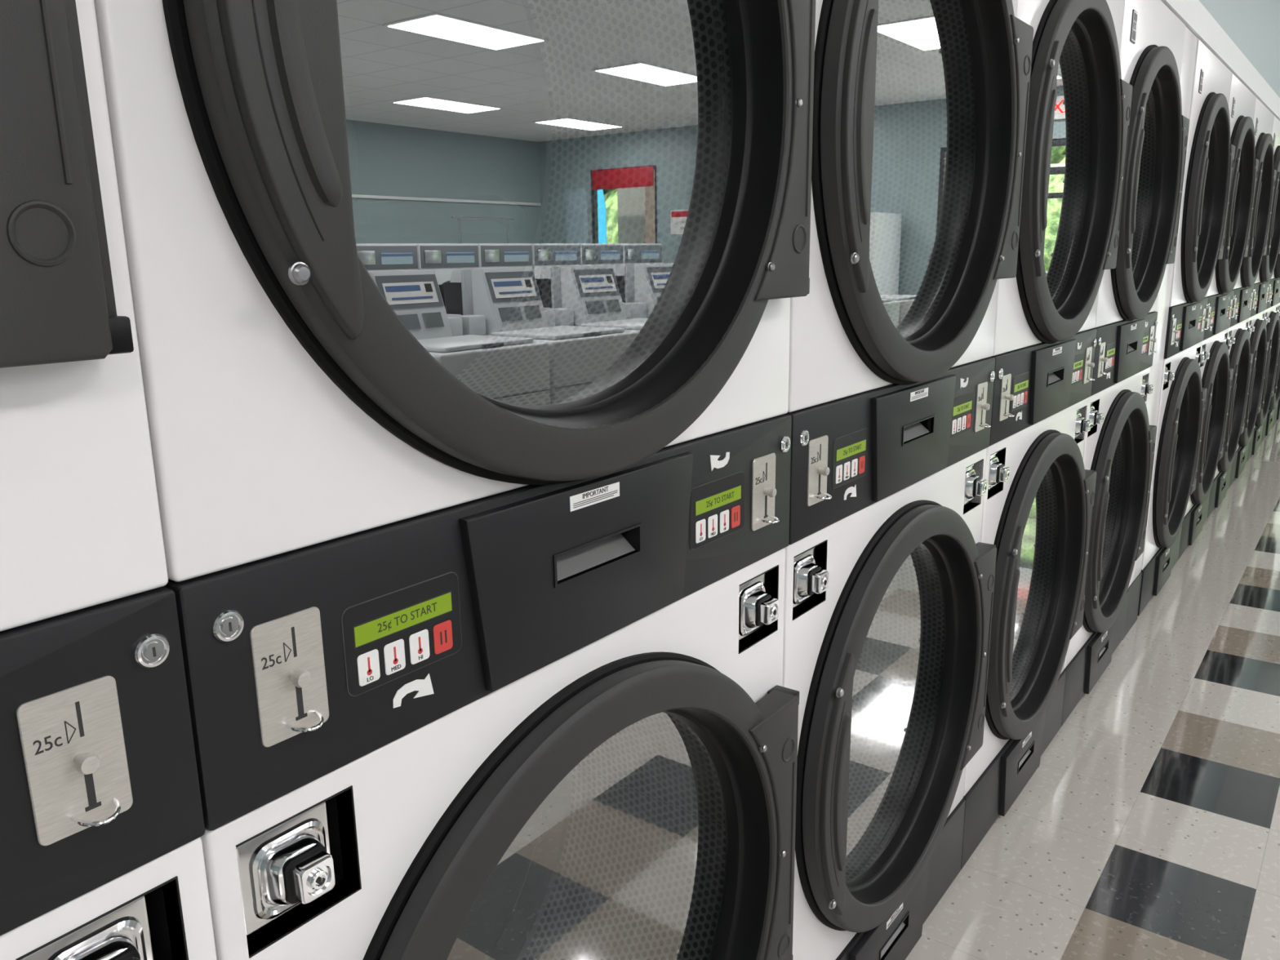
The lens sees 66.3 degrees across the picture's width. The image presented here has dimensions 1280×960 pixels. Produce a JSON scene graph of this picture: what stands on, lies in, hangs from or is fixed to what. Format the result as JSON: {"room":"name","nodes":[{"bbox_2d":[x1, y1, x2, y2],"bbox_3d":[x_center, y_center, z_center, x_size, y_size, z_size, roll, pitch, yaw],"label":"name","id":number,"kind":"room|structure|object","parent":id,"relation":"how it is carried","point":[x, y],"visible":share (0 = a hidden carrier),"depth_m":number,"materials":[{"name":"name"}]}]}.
{"room":"laundry","nodes":[
{"label":"laundry","id":0,"kind":"room"},
{"bbox_2d":[905,417,1279,959],"bbox_3d":[5.717,1.034,0.998,11.615,0.001,16.154,9,16,36],"label":"floor","id":1,"kind":"structure","parent":0,"point":[1147,827],"depth_m":2.38,"materials":[{"name":"beige tile"}]},
{"bbox_2d":[0,0,217,959],"bbox_3d":[-0.872,0.221,0.586,0.948,1.950,0.800,9,16,36],"label":"dryer","id":2,"kind":"object","parent":1,"relation":"on","point":[102,826],"visible":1,"depth_m":0.56,"materials":[{"name":"white metal"}]},
{"bbox_2d":[93,0,815,959],"bbox_3d":[-0.390,0.071,1.207,0.948,1.950,0.800,9,16,36],"label":"dryer","id":3,"kind":"object","parent":1,"relation":"on","point":[463,326],"visible":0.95,"depth_m":0.92,"materials":[{"name":"white metal"}]},
{"bbox_2d":[782,0,1033,959],"bbox_3d":[0.091,-0.079,1.828,0.948,1.950,0.800,9,16,36],"label":"dryer","id":4,"kind":"object","parent":1,"relation":"on","point":[920,107],"visible":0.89,"depth_m":1.54,"materials":[{"name":"white metal"}]},
{"bbox_2d":[960,0,1132,869],"bbox_3d":[0.573,-0.229,2.449,0.948,1.950,0.800,9,16,36],"label":"dryer","id":5,"kind":"object","parent":1,"relation":"on","point":[1039,497],"visible":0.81,"depth_m":2.18,"materials":[{"name":"white plastic"}]},
{"bbox_2d":[1061,0,1189,726],"bbox_3d":[1.055,-0.379,3.070,0.948,1.950,0.800,9,16,36],"label":"dryer","id":6,"kind":"object","parent":1,"relation":"on","point":[1119,446],"visible":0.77,"depth_m":2.81,"materials":[{"name":"white plastic"}]},
{"bbox_2d":[1122,26,1197,639],"bbox_3d":[1.698,-0.427,3.234,0.030,1.952,0.240,9,16,36],"label":"filler panel","id":7,"kind":"object","parent":1,"relation":"on","point":[1190,42],"depth_m":3.23,"materials":[{"name":"white metal"}]},
{"bbox_2d":[1137,39,1235,616],"bbox_3d":[1.685,-0.576,3.882,0.948,1.950,0.800,9,16,36],"label":"dryer","id":8,"kind":"object","parent":1,"relation":"on","point":[1210,153],"visible":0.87,"depth_m":3.53,"materials":[{"name":"white plastic"}]},
{"bbox_2d":[1177,73,1258,559],"bbox_3d":[2.167,-0.726,4.503,0.948,1.950,0.800,9,16,36],"label":"dryer","id":9,"kind":"object","parent":1,"relation":"on","point":[1216,374],"visible":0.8,"depth_m":4.26,"materials":[{"name":"white plastic"}]},
{"bbox_2d":[1206,97,1276,519],"bbox_3d":[2.648,-0.876,5.123,0.948,1.950,0.800,9,16,36],"label":"dryer","id":10,"kind":"object","parent":1,"relation":"on","point":[1241,359],"visible":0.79,"depth_m":4.89,"materials":[{"name":"white plastic"}]},
{"bbox_2d":[1229,115,1279,486],"bbox_3d":[3.130,-1.026,5.744,0.948,1.950,0.800,9,16,36],"label":"dryer","id":11,"kind":"object","parent":1,"relation":"on","point":[1259,346],"visible":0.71,"depth_m":5.50,"materials":[{"name":"white plastic"}]},
{"bbox_2d":[1246,253,1279,462],"bbox_3d":[3.612,-1.176,6.365,0.948,1.950,0.800,9,16,36],"label":"dryer","id":12,"kind":"object","parent":1,"relation":"on","point":[1272,314],"visible":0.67,"depth_m":6.16,"materials":[{"name":"white plastic"}]},
{"bbox_2d":[1261,300,1279,440],"bbox_3d":[4.093,-1.326,6.986,0.948,1.950,0.800,9,16,36],"label":"dryer","id":13,"kind":"object","parent":1,"relation":"on","point":[1267,427],"visible":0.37,"depth_m":6.79,"materials":[{"name":"white plastic"}]},
{"bbox_2d":[1272,395,1279,424],"bbox_3d":[4.575,-1.476,7.607,0.948,1.950,0.800,9,16,36],"label":"dryer","id":14,"kind":"object","parent":1,"relation":"on","point":[1277,413],"visible":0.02,"depth_m":7.41,"materials":[{"name":"white plastic"}]},
{"bbox_2d":[1199,0,1279,97],"bbox_3d":[1.858,-2.039,3.220,0.120,1.005,16.000,9,16,36],"label":"wall","id":15,"kind":"structure","parent":0,"point":[1253,26],"depth_m":4.23,"materials":[{"name":"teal paint"}]},
{"bbox_3d":[1.902,-0.505,3.556,0.096,1.953,16.000,9,16,36],"label":"wall","id":16,"kind":"structure","parent":0,"visible":0},
{"bbox_2d":[1160,0,1279,120],"bbox_3d":[1.883,-1.502,3.330,0.124,0.088,16.000,9,16,36],"label":"trim","id":17,"kind":"structure","parent":16,"relation":"attached to","point":[1192,13],"depth_m":3.45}
]}

